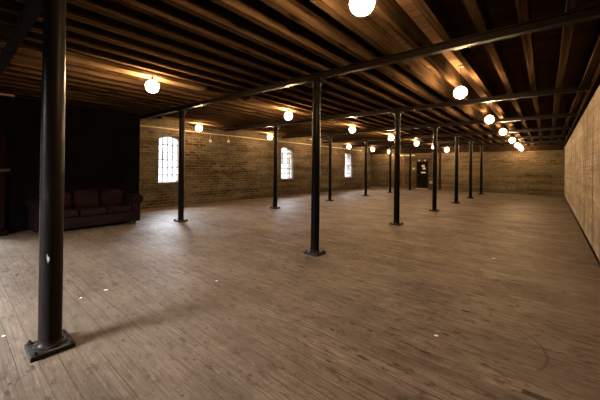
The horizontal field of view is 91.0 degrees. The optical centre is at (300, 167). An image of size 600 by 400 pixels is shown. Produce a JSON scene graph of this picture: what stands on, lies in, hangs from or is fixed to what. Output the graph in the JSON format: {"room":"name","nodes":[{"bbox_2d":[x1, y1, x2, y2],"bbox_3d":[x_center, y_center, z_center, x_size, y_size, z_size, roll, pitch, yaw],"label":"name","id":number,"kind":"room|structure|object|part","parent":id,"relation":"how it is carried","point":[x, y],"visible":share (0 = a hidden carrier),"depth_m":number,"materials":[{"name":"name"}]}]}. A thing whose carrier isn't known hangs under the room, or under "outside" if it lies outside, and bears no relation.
{"room":"empty warehouse loft","nodes":[
{"label":"empty warehouse loft","id":0,"kind":"room"},
{"bbox_2d":[0,96,139,231],"bbox_3d":[-5.957,-0.057,7.378,1.600,2.790,3.010,1,0,40],"label":"wall","id":1,"kind":"structure","parent":0,"point":[102,147],"depth_m":6.92,"materials":[{"name":"black paint"}]},
{"bbox_2d":[0,93,13,97],"bbox_3d":[-6.088,-1.479,5.898,0.110,0.045,0.520,1,0,40],"label":"batten","id":2,"kind":"object","parent":1,"relation":"on","point":[1,94],"visible":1,"depth_m":5.98,"materials":[{"name":"brown wood"}]},
{"bbox_2d":[158,116,178,121],"label":"joist","id":3,"kind":"object","parent":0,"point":[161,117],"depth_m":9.37,"materials":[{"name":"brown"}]},
{"bbox_2d":[139,118,370,208],"bbox_3d":[-2.357,-0.205,13.258,0.400,3.200,23.350,1,0,40],"label":"wall","id":4,"kind":"structure","parent":0,"point":[218,170],"depth_m":12.39,"materials":[{"name":"brown brick"}]},
{"bbox_2d":[157,136,184,183],"bbox_3d":[-4.566,-0.279,10.381,0.181,1.680,0.980,1,0,40],"label":"window","id":5,"kind":"structure","parent":4,"relation":"in","point":[162,144],"depth_m":10.36,"materials":[{"name":"grey paint"}]},
{"bbox_3d":[-4.661,-0.537,10.349,0.071,0.555,0.384,1,0,40],"label":"hopper sash","id":6,"kind":"part","parent":5,"relation":"part of","materials":[{"name":"glass"}]},
{"bbox_3d":[-4.613,-0.304,10.421,0.045,1.630,0.880,1,0,40],"label":"frame","id":7,"kind":"part","parent":5,"relation":"part of","materials":[{"name":"grey paint"}]},
{"bbox_3d":[-4.574,0.534,10.378,0.175,0.054,0.980,1,0,40],"label":"sill","id":8,"kind":"part","parent":5,"relation":"part of","materials":[{"name":"stone"}]},
{"bbox_2d":[140,125,361,150],"bbox_3d":[-0.618,-1.290,14.979,0.034,0.044,15.600,1,0,40],"label":"conduit","id":9,"kind":"object","parent":4,"relation":"attached to","point":[140,125],"visible":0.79,"depth_m":12.27,"materials":[{"name":"metal"}]},
{"bbox_2d":[280,147,293,179],"bbox_3d":[-0.700,-0.220,15.021,0.181,1.680,1.000,1,0,40],"label":"window","id":10,"kind":"structure","parent":4,"relation":"in","point":[289,153],"depth_m":15.12,"materials":[{"name":"grey paint"}]},
{"bbox_3d":[-0.796,-0.478,14.988,0.071,0.555,0.392,1,0,40],"label":"hopper sash","id":11,"kind":"part","parent":10,"relation":"part of","materials":[{"name":"grey paint"}]},
{"bbox_2d":[344,153,352,177],"bbox_3d":[3.160,-0.162,19.654,0.181,1.680,1.020,1,0,40],"label":"window","id":12,"kind":"structure","parent":4,"relation":"in","point":[346,157],"depth_m":19.75,"materials":[{"name":"white glass"}]},
{"bbox_2d":[0,186,599,399],"bbox_3d":[2.219,1.524,10.694,12.744,0.150,26.100,1,0,40],"label":"floor","id":13,"kind":"structure","parent":0,"point":[359,319],"depth_m":3.05,"materials":[{"name":"brown wood"}]},
{"bbox_2d":[0,130,7,235],"bbox_3d":[-5.972,0.292,5.811,0.360,2.085,0.290,1,0,40],"label":"wooden post","id":14,"kind":"object","parent":13,"relation":"on","point":[3,231],"visible":1,"depth_m":5.92,"materials":[{"name":"brown wood"}]},
{"bbox_2d":[0,169,9,171],"bbox_3d":[-5.995,0.052,5.892,0.007,0.055,0.280,1,0,40],"label":"notice","id":15,"kind":"object","parent":14,"relation":"attached to","point":[1,170],"visible":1,"depth_m":5.94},
{"bbox_2d":[24,0,74,362],"bbox_3d":[-1.900,-0.050,2.262,0.260,2.860,0.260,1,0,40],"label":"column","id":16,"kind":"structure","parent":13,"relation":"on","point":[52,339],"depth_m":2.21,"materials":[{"name":"black metal"}]},
{"bbox_2d":[0,0,42,76],"bbox_3d":[-3.302,-1.546,3.449,10.665,0.100,0.090,1,0,40],"label":"steel beam","id":17,"kind":"structure","parent":16,"relation":"on","point":[32,9],"depth_m":3.23,"materials":[{"name":"black metal"}]},
{"bbox_3d":[-1.918,1.363,2.259,0.260,0.034,0.260,1,0,40],"label":"plate","id":18,"kind":"part","parent":16,"relation":"part of","materials":[{"name":"metal"}]},
{"bbox_2d":[25,189,143,232],"bbox_3d":[-4.863,0.936,6.774,0.852,0.830,2.060,1,0,40],"label":"sofa","id":19,"kind":"object","parent":13,"relation":"on","point":[90,207],"visible":0.82,"depth_m":6.74,"materials":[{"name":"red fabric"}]},
{"bbox_3d":[-5.444,0.957,6.079,0.830,0.650,0.250,1,0,40],"label":"arm","id":20,"kind":"part","parent":19,"relation":"part of","materials":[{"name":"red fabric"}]},
{"bbox_2d":[64,191,71,207],"bbox_3d":[-5.359,0.729,6.504,0.283,0.390,0.511,1,0,40],"label":"cushion","id":21,"kind":"object","parent":19,"relation":"on","point":[67,195],"depth_m":6.57,"materials":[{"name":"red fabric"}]},
{"bbox_2d":[64,208,78,217],"bbox_3d":[-5.125,0.977,6.306,0.650,0.160,0.515,1,0,40],"label":"seat cushion","id":22,"kind":"object","parent":19,"relation":"on","point":[68,212],"depth_m":6.22,"materials":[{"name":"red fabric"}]},
{"bbox_3d":[-5.129,0.918,6.995,0.160,0.660,1.780,1,0,40],"label":"backrest","id":23,"kind":"part","parent":19,"relation":"part of","materials":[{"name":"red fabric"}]},
{"bbox_2d":[72,189,98,206],"bbox_3d":[-5.024,0.724,6.911,0.288,0.410,0.511,1,0,40],"label":"cushion","id":24,"kind":"object","parent":19,"relation":"on","point":[90,197],"depth_m":6.82,"materials":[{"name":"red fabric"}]},
{"bbox_2d":[73,206,106,216],"bbox_3d":[-4.788,0.982,6.710,0.650,0.160,0.515,1,0,40],"label":"seat cushion","id":25,"kind":"object","parent":19,"relation":"on","point":[83,211],"depth_m":6.54,"materials":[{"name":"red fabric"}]},
{"bbox_2d":[99,189,123,204],"bbox_3d":[-4.685,0.739,7.313,0.283,0.390,0.511,1,0,40],"label":"cushion","id":26,"kind":"object","parent":19,"relation":"on","point":[110,196],"depth_m":7.23,"materials":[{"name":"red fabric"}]},
{"bbox_2d":[101,204,131,213],"bbox_3d":[-4.451,0.987,7.115,0.650,0.160,0.515,1,0,40],"label":"seat cushion","id":27,"kind":"object","parent":19,"relation":"on","point":[110,208],"depth_m":6.95,"materials":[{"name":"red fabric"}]},
{"bbox_3d":[-4.285,0.974,7.470,0.830,0.650,0.250,1,0,40],"label":"arm","id":28,"kind":"part","parent":19,"relation":"part of","materials":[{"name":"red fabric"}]},
{"bbox_2d":[173,109,187,221],"bbox_3d":[-3.057,-0.055,7.585,0.260,2.860,0.260,1,0,40],"label":"column","id":29,"kind":"structure","parent":13,"relation":"on","point":[182,112],"depth_m":7.53,"materials":[{"name":"black metal"}]},
{"bbox_2d":[270,125,280,208],"bbox_3d":[-0.862,-0.022,10.220,0.260,2.860,0.260,1,0,40],"label":"column","id":30,"kind":"structure","parent":13,"relation":"on","point":[275,164],"depth_m":10.16,"materials":[{"name":"black metal"}]},
{"bbox_2d":[304,77,326,256],"bbox_3d":[0.256,-0.018,4.849,0.260,2.860,0.260,1,0,40],"label":"column","id":31,"kind":"structure","parent":13,"relation":"on","point":[316,83],"depth_m":4.79,"materials":[{"name":"black metal"}]},
{"bbox_3d":[0.238,1.395,4.847,0.260,0.034,0.260,1,0,40],"label":"plate","id":32,"kind":"part","parent":31,"relation":"part of","materials":[{"name":"metal"}]},
{"bbox_3d":[0.274,-1.427,4.852,0.260,0.040,0.180,1,0,40],"label":"cap plate","id":33,"kind":"part","parent":31,"relation":"part of","materials":[{"name":"black paint"}]},
{"bbox_2d":[140,4,599,119],"bbox_3d":[-1.138,-1.513,6.019,10.699,0.100,0.090,1,0,40],"label":"steel beam","id":34,"kind":"structure","parent":31,"relation":"on","point":[592,12],"depth_m":3.71,"materials":[{"name":"black metal"}]},
{"bbox_2d":[326,135,333,200],"bbox_3d":[1.295,0.011,12.809,0.260,2.860,0.260,1,0,40],"label":"column","id":35,"kind":"structure","parent":13,"relation":"on","point":[330,136],"depth_m":12.75,"materials":[{"name":"black metal"}]},
{"bbox_2d":[362,141,368,195],"bbox_3d":[3.414,0.043,15.352,0.260,2.860,0.260,1,0,40],"label":"column","id":36,"kind":"structure","parent":13,"relation":"on","point":[366,142],"depth_m":15.29,"materials":[{"name":"black metal"}]},
{"bbox_2d":[387,145,392,192],"bbox_3d":[5.411,0.073,17.749,0.260,2.860,0.260,1,0,40],"label":"column","id":37,"kind":"structure","parent":13,"relation":"on","point":[390,146],"depth_m":17.70,"materials":[{"name":"black metal"}]},
{"bbox_2d":[390,111,403,225],"bbox_3d":[2.461,0.016,7.496,0.260,2.860,0.260,1,0,40],"label":"column","id":38,"kind":"structure","parent":13,"relation":"on","point":[397,114],"depth_m":7.44,"materials":[{"name":"black metal"}]},
{"bbox_2d":[225,84,589,131],"bbox_3d":[1.076,-1.480,8.650,10.734,0.100,0.091,1,0,39],"label":"steel beam","id":39,"kind":"structure","parent":38,"relation":"on","point":[581,88],"depth_m":6.77,"materials":[{"name":"black metal"}]},
{"bbox_2d":[403,153,403,187],"bbox_3d":[7.827,0.233,22.346,0.090,2.620,0.090,1,0,40],"label":"rusty pipe","id":40,"kind":"object","parent":13,"relation":"on","point":[403,153],"visible":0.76,"depth_m":22.31,"materials":[{"name":"brown metal"}]},
{"bbox_2d":[407,148,412,189],"bbox_3d":[7.587,0.106,20.361,0.260,2.860,0.260,1,0,40],"label":"column","id":41,"kind":"structure","parent":13,"relation":"on","point":[410,149],"depth_m":20.30,"materials":[{"name":"black metal"}]},
{"bbox_2d":[428,181,431,189],"bbox_3d":[9.223,1.248,20.832,0.300,0.620,0.200,1,0,40],"label":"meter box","id":42,"kind":"object","parent":13,"relation":"on","point":[430,182],"visible":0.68,"depth_m":20.78,"materials":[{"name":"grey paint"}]},
{"bbox_2d":[429,126,439,211],"bbox_3d":[4.576,0.048,10.034,0.260,2.860,0.260,1,0,40],"label":"column","id":43,"kind":"structure","parent":13,"relation":"on","point":[434,171],"depth_m":9.97,"materials":[{"name":"black metal"}]},
{"bbox_2d":[282,112,576,138],"bbox_3d":[3.221,-1.448,11.199,10.766,0.100,0.092,1,0,40],"label":"steel beam","id":44,"kind":"structure","parent":43,"relation":"on","point":[574,114],"depth_m":9.63,"materials":[{"name":"black metal"}]},
{"bbox_2d":[431,153,438,189],"bbox_3d":[9.543,0.252,20.891,0.480,2.620,0.280,1,0,40],"label":"pier","id":45,"kind":"object","parent":13,"relation":"on","point":[431,153],"visible":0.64,"depth_m":20.71,"materials":[{"name":"brick"}]},
{"bbox_2d":[439,148,440,189],"bbox_3d":[9.836,0.090,20.740,0.100,2.950,0.100,1,0,40],"label":"vertical pipe","id":46,"kind":"object","parent":13,"relation":"on","point":[440,148],"visible":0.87,"depth_m":20.69,"materials":[{"name":"brown metal"}]},
{"bbox_2d":[452,135,460,203],"bbox_3d":[6.607,0.078,12.473,0.260,2.860,0.260,1,0,40],"label":"column","id":47,"kind":"structure","parent":13,"relation":"on","point":[457,136],"depth_m":12.42,"materials":[{"name":"black metal"}]},
{"bbox_2d":[467,141,473,198],"bbox_3d":[8.553,0.108,14.808,0.260,2.860,0.260,1,0,40],"label":"column","id":48,"kind":"structure","parent":13,"relation":"on","point":[470,142],"depth_m":14.75,"materials":[{"name":"black metal"}]},
{"bbox_2d":[478,145,483,194],"bbox_3d":[10.568,0.138,17.227,0.260,2.860,0.260,1,0,40],"label":"column","id":49,"kind":"structure","parent":13,"relation":"on","point":[481,146],"depth_m":17.17,"materials":[{"name":"black metal"}]},
{"bbox_2d":[308,0,599,141],"bbox_3d":[2.261,-1.811,10.700,12.744,0.120,26.100,1,0,40],"label":"ceiling","id":50,"kind":"structure","parent":0,"point":[503,13],"depth_m":4.45,"materials":[{"name":"brown wood"}]},
{"bbox_2d":[14,97,326,141],"bbox_3d":[-1.269,-1.671,13.639,0.086,0.240,25.300,1,0,40],"label":"joist","id":51,"kind":"object","parent":50,"relation":"attached to","point":[14,97],"visible":0.11,"depth_m":8.39,"materials":[{"name":"brown wood"}]},
{"bbox_2d":[185,120,223,130],"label":"globe lamp","id":52,"kind":"object","parent":51,"relation":"hanging from","point":[198,127],"depth_m":10.16,"materials":[{"name":"white glass"}]},
{"bbox_2d":[0,92,381,147],"bbox_3d":[-0.987,-1.667,13.405,0.086,0.240,25.300,1,0,40],"label":"joist","id":53,"kind":"object","parent":50,"relation":"attached to","point":[15,95],"visible":0.02,"depth_m":8.21,"materials":[{"name":"brown wood"}]},
{"bbox_2d":[245,129,285,138],"bbox_3d":[-1.451,-1.392,12.681,0.310,0.325,2.300,1,0,40],"label":"globe lamp","id":54,"kind":"object","parent":53,"relation":"hanging from","point":[252,130],"visible":0.96,"depth_m":12.57,"materials":[{"name":"white glass"}]},
{"bbox_2d":[341,142,356,147],"bbox_3d":[2.805,-1.328,17.790,0.310,0.325,2.300,1,0,40],"label":"globe lamp","id":55,"kind":"object","parent":53,"relation":"hanging from","point":[349,144],"visible":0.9,"depth_m":17.82,"materials":[{"name":"white glass"}]},
{"bbox_2d":[0,89,387,147],"bbox_3d":[-0.706,-1.664,13.170,0.086,0.240,25.300,1,0,40],"label":"joist","id":56,"kind":"object","parent":50,"relation":"attached to","point":[1,90],"visible":0.11,"depth_m":8.35,"materials":[{"name":"brown wood"}]},
{"bbox_2d":[0,85,393,147],"bbox_3d":[-0.424,-1.661,12.935,0.086,0.240,25.300,1,0,40],"label":"joist","id":57,"kind":"object","parent":50,"relation":"attached to","point":[1,87],"visible":0.22,"depth_m":7.99,"materials":[{"name":"brown wood"}]},
{"bbox_2d":[0,82,394,147],"bbox_3d":[-0.143,-1.658,12.701,0.086,0.240,25.300,1,0,40],"label":"joist","id":58,"kind":"object","parent":50,"relation":"attached to","point":[1,83],"visible":0.33,"depth_m":7.64,"materials":[{"name":"brown wood"}]},
{"bbox_2d":[0,78,400,146],"bbox_3d":[0.139,-1.655,12.466,0.086,0.240,25.300,1,0,40],"label":"joist","id":59,"kind":"object","parent":50,"relation":"attached to","point":[1,79],"visible":0.11,"depth_m":7.35,"materials":[{"name":"brown wood"}]},
{"bbox_2d":[0,74,414,148],"bbox_3d":[0.420,-1.651,12.232,0.086,0.240,25.300,1,0,40],"label":"joist","id":60,"kind":"object","parent":50,"relation":"attached to","point":[5,76],"visible":0.33,"depth_m":7.12,"materials":[{"name":"brown wood"}]},
{"bbox_2d":[3,69,413,146],"bbox_3d":[0.702,-1.648,11.997,0.086,0.240,25.300,1,0,40],"label":"joist","id":61,"kind":"object","parent":50,"relation":"attached to","point":[8,72],"visible":0.22,"depth_m":6.83,"materials":[{"name":"brown wood"}]},
{"bbox_2d":[6,65,420,146],"bbox_3d":[0.983,-1.645,11.762,0.086,0.240,25.300,1,0,40],"label":"joist","id":62,"kind":"object","parent":50,"relation":"attached to","point":[9,67],"visible":0.33,"depth_m":6.55,"materials":[{"name":"brown wood"}]},
{"bbox_2d":[0,50,429,145],"bbox_3d":[1.546,-1.639,11.293,0.086,0.240,25.300,1,0,40],"label":"joist","id":63,"kind":"object","parent":50,"relation":"attached to","point":[19,57],"visible":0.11,"depth_m":5.98,"materials":[{"name":"brown wood"}]},
{"bbox_2d":[9,59,422,145],"bbox_3d":[1.265,-1.642,11.528,0.086,0.240,25.300,1,0,40],"label":"joist","id":64,"kind":"object","parent":50,"relation":"attached to","point":[12,62],"visible":0.33,"depth_m":6.26,"materials":[{"name":"brown wood"}]},
{"bbox_2d":[0,42,441,147],"bbox_3d":[1.828,-1.636,11.059,0.086,0.240,25.300,1,0,40],"label":"joist","id":65,"kind":"object","parent":50,"relation":"attached to","point":[23,51],"visible":0.33,"depth_m":5.61,"materials":[{"name":"brown wood"}]},
{"bbox_2d":[0,33,443,145],"bbox_3d":[2.110,-1.633,10.824,0.086,0.240,25.300,1,0,40],"label":"joist","id":66,"kind":"object","parent":50,"relation":"attached to","point":[27,44],"visible":0.11,"depth_m":5.01,"materials":[{"name":"brown wood"}]},
{"bbox_2d":[66,51,205,92],"bbox_3d":[-2.619,-1.422,4.855,0.310,0.325,2.300,1,0,40],"label":"globe lamp","id":67,"kind":"object","parent":66,"relation":"hanging from","point":[152,86],"visible":0.92,"depth_m":4.78,"materials":[{"name":"frosted white glass"},{"name":"dark brass"}]},
{"bbox_3d":[-2.481,-1.357,4.935,0.200,0.200,0.200,1,0,40],"label":"globe","id":68,"kind":"part","parent":67,"relation":"part of","materials":[{"name":"white glass"}]},
{"bbox_2d":[243,97,311,119],"bbox_3d":[-0.442,-1.389,7.467,0.310,0.325,2.300,1,0,40],"label":"globe lamp","id":69,"kind":"object","parent":66,"relation":"hanging from","point":[288,115],"visible":0.94,"depth_m":7.36,"materials":[{"name":"frosted white glass"},{"name":"dark brass"}]},
{"bbox_3d":[-0.305,-1.325,7.547,0.200,0.200,0.200,1,0,40],"label":"globe","id":70,"kind":"part","parent":69,"relation":"part of","materials":[{"name":"white glass"}]},
{"bbox_2d":[326,119,366,132],"bbox_3d":[1.631,-1.358,9.956,0.310,0.325,2.300,1,0,40],"label":"globe lamp","id":71,"kind":"object","parent":66,"relation":"hanging from","point":[352,129],"visible":0.96,"depth_m":9.96,"materials":[{"name":"white glass"}]},
{"bbox_2d":[378,131,400,139],"bbox_3d":[3.718,-1.326,12.461,0.310,0.325,2.300,1,0,40],"label":"globe lamp","id":72,"kind":"object","parent":66,"relation":"hanging from","point":[382,132],"visible":0.78,"depth_m":12.45,"materials":[{"name":"white glass"}]},
{"bbox_2d":[408,138,422,144],"bbox_3d":[5.766,-1.296,14.919,0.310,0.325,2.300,1,0,40],"label":"globe lamp","id":73,"kind":"object","parent":66,"relation":"hanging from","point":[413,139],"visible":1,"depth_m":14.95,"materials":[{"name":"white glass"}]},
{"bbox_2d":[0,23,446,144],"bbox_3d":[2.391,-1.629,10.589,0.086,0.240,25.300,1,0,40],"label":"joist","id":74,"kind":"object","parent":50,"relation":"attached to","point":[6,29],"visible":0.44,"depth_m":4.92,"materials":[{"name":"brown wood"}]},
{"bbox_2d":[0,11,454,144],"bbox_3d":[2.673,-1.626,10.355,0.086,0.240,25.300,1,0,40],"label":"joist","id":75,"kind":"object","parent":50,"relation":"attached to","point":[5,18],"visible":0.33,"depth_m":4.58,"materials":[{"name":"brown wood"}]},
{"bbox_2d":[0,0,464,146],"bbox_3d":[2.954,-1.623,10.120,0.086,0.240,25.300,1,0,40],"label":"joist","id":76,"kind":"object","parent":50,"relation":"attached to","point":[9,6],"visible":0.56,"depth_m":4.25,"materials":[{"name":"brown wood"}]},
{"bbox_2d":[14,0,466,144],"bbox_3d":[3.236,-1.620,9.886,0.086,0.240,25.300,1,0,40],"label":"joist","id":77,"kind":"object","parent":50,"relation":"attached to","point":[74,12],"visible":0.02,"depth_m":4.06,"materials":[{"name":"brown wood"}]},
{"bbox_2d":[66,0,477,146],"bbox_3d":[3.517,-1.617,9.651,0.086,0.240,25.300,1,0,40],"label":"joist","id":78,"kind":"object","parent":50,"relation":"attached to","point":[109,8],"visible":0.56,"depth_m":3.83,"materials":[{"name":"brown wood"}]},
{"bbox_2d":[111,0,482,143],"bbox_3d":[3.799,-1.614,9.416,0.086,0.240,25.300,1,0,40],"label":"joist","id":79,"kind":"object","parent":50,"relation":"attached to","point":[158,9],"visible":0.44,"depth_m":3.86,"materials":[{"name":"brown wood"}]},
{"bbox_2d":[160,0,490,145],"bbox_3d":[4.080,-1.611,9.182,0.086,0.240,25.300,1,0,40],"label":"joist","id":80,"kind":"object","parent":50,"relation":"attached to","point":[207,10],"visible":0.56,"depth_m":3.88,"materials":[{"name":"brown wood"}]},
{"bbox_2d":[210,0,497,145],"bbox_3d":[4.362,-1.607,8.947,0.086,0.240,25.300,1,0,40],"label":"joist","id":81,"kind":"object","parent":50,"relation":"attached to","point":[257,12],"visible":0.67,"depth_m":3.87,"materials":[{"name":"brown wood"}]},
{"bbox_2d":[349,0,374,15],"bbox_3d":[0.497,-1.507,2.365,0.200,0.565,0.200,1,0,40],"label":"globe lamp","id":82,"kind":"object","parent":50,"relation":"hanging from","point":[358,7],"visible":1,"depth_m":2.31,"materials":[{"name":"white glass"}]},
{"bbox_2d":[260,0,504,145],"bbox_3d":[4.644,-1.604,8.712,0.086,0.240,25.300,1,0,40],"label":"joist","id":83,"kind":"object","parent":50,"relation":"attached to","point":[304,13],"visible":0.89,"depth_m":3.86,"materials":[{"name":"brown wood"}]},
{"bbox_2d":[310,0,511,145],"bbox_3d":[4.925,-1.601,8.478,0.086,0.240,25.300,1,0,40],"label":"joist","id":84,"kind":"object","parent":50,"relation":"attached to","point":[365,27],"visible":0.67,"depth_m":3.87,"materials":[{"name":"brown wood"}]},
{"bbox_2d":[372,0,519,141],"bbox_3d":[5.207,-1.598,8.243,0.086,0.240,25.300,1,0,40],"label":"joist","id":85,"kind":"object","parent":50,"relation":"attached to","point":[390,12],"visible":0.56,"depth_m":3.74,"materials":[{"name":"brown wood"}]},
{"bbox_2d":[454,65,466,98],"bbox_3d":[2.756,-1.473,5.076,0.200,0.565,0.200,1,0,40],"label":"globe lamp","id":86,"kind":"object","parent":50,"relation":"hanging from","point":[460,92],"visible":0.97,"depth_m":5.03,"materials":[{"name":"white glass"}]},
{"bbox_3d":[2.754,-1.290,5.076,0.200,0.200,0.200,1,0,40],"label":"globe","id":87,"kind":"part","parent":86,"relation":"part of","materials":[{"name":"white glass"}]},
{"bbox_2d":[411,0,526,144],"bbox_3d":[5.488,-1.595,8.009,0.086,0.240,25.300,1,0,40],"label":"joist","id":88,"kind":"object","parent":50,"relation":"attached to","point":[434,12],"visible":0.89,"depth_m":3.94,"materials":[{"name":"brown wood"}]},
{"bbox_2d":[485,102,493,122],"bbox_3d":[4.933,-1.440,7.689,0.200,0.565,0.200,1,0,40],"label":"globe lamp","id":89,"kind":"object","parent":50,"relation":"hanging from","point":[489,119],"visible":0.96,"depth_m":7.64,"materials":[{"name":"white glass"}]},
{"bbox_3d":[4.930,-1.257,7.688,0.200,0.200,0.200,1,0,40],"label":"globe","id":90,"kind":"part","parent":89,"relation":"part of","materials":[{"name":"white glass"}]},
{"bbox_2d":[463,0,534,144],"bbox_3d":[5.770,-1.591,7.774,0.086,0.240,25.300,1,0,40],"label":"joist","id":91,"kind":"object","parent":50,"relation":"attached to","point":[478,11],"visible":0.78,"depth_m":3.96,"materials":[{"name":"brown wood"}]},
{"bbox_2d":[500,127,506,134],"bbox_3d":[6.949,-1.409,10.108,0.200,0.565,0.200,1,0,40],"label":"globe lamp","id":92,"kind":"object","parent":50,"relation":"hanging from","point":[503,131],"visible":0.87,"depth_m":10.05,"materials":[{"name":"white glass"}]},
{"bbox_2d":[515,0,542,144],"bbox_3d":[6.051,-1.588,7.539,0.086,0.240,25.300,1,0,40],"label":"joist","id":93,"kind":"object","parent":50,"relation":"attached to","point":[523,10],"visible":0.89,"depth_m":3.91,"materials":[{"name":"brown wood"}]},
{"bbox_2d":[549,0,578,143],"bbox_3d":[6.333,-1.585,7.305,0.086,0.240,25.300,1,0,40],"label":"joist","id":94,"kind":"object","parent":50,"relation":"attached to","point":[569,5],"visible":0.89,"depth_m":3.93,"materials":[{"name":"brown wood"}]},
{"bbox_2d":[557,19,599,143],"bbox_3d":[6.592,-1.582,7.089,0.086,0.240,25.300,1,0,40],"label":"joist","id":95,"kind":"object","parent":50,"relation":"attached to","point":[593,56],"visible":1,"depth_m":4.70,"materials":[{"name":"brown wood"}]},
{"bbox_2d":[350,134,566,146],"bbox_3d":[7.285,-1.386,16.016,10.829,0.100,0.091,1,0,43],"label":"steel beam","id":96,"kind":"structure","parent":0,"point":[564,135],"depth_m":14.61,"materials":[{"name":"black metal"}]},
{"bbox_2d":[370,140,564,195],"bbox_3d":[10.504,-0.026,20.537,12.644,3.200,0.400,1,0,40],"label":"wall","id":97,"kind":"structure","parent":0,"point":[542,172],"depth_m":18.73,"materials":[{"name":"brick"}]},
{"bbox_2d":[416,162,427,188],"bbox_3d":[8.885,0.555,21.526,0.800,2.000,0.140,1,0,40],"label":"door","id":98,"kind":"structure","parent":97,"relation":"in","point":[422,167],"depth_m":21.53,"materials":[{"name":"black paint"}]},
{"bbox_2d":[416,153,430,154],"bbox_3d":[9.004,-0.994,21.492,1.100,0.100,0.070,1,0,40],"label":"lintel","id":99,"kind":"object","parent":97,"relation":"attached to","point":[416,153],"visible":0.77,"depth_m":21.47,"materials":[{"name":"brown wood"}]},
{"bbox_2d":[371,144,562,153],"bbox_3d":[10.236,-1.220,20.450,11.923,0.340,0.100,1,0,40],"label":"trim","id":100,"kind":"structure","parent":97,"relation":"attached to","point":[544,146],"depth_m":18.91,"materials":[{"name":"brown wood"}]},
{"bbox_2d":[375,140,564,149],"bbox_3d":[9.393,-1.355,18.485,0.090,0.100,10.860,1,0,-44],"label":"steel beam","id":101,"kind":"structure","parent":0,"point":[554,141],"depth_m":16.90,"materials":[{"name":"black metal"}]},
{"bbox_2d":[564,60,599,260],"bbox_3d":[6.868,-0.099,6.840,0.694,3.200,25.300,1,0,40],"label":"wall","id":102,"kind":"structure","parent":0,"point":[582,149],"depth_m":6.32,"materials":[{"name":"brick"}]},
{"bbox_2d":[322,126,570,143],"bbox_3d":[5.304,-1.416,13.668,10.798,0.100,0.095,1,0,42],"label":"steel beam","id":103,"kind":"structure","parent":102,"relation":"attached to","point":[563,127],"depth_m":12.24,"materials":[{"name":"black metal"}]},
{"bbox_2d":[563,62,599,146],"bbox_3d":[6.689,-1.381,7.006,0.070,0.160,25.302,1,0,40],"label":"trim","id":104,"kind":"structure","parent":102,"relation":"attached to","point":[595,82],"depth_m":5.87,"materials":[{"name":"brown wood"}]},
{"bbox_2d":[564,196,599,265],"bbox_3d":[6.671,1.481,6.984,0.020,0.035,25.302,1,0,40],"label":"baseboard","id":105,"kind":"structure","parent":102,"relation":"attached to","point":[587,240],"depth_m":5.97,"materials":[{"name":"black wood"}]}
]}

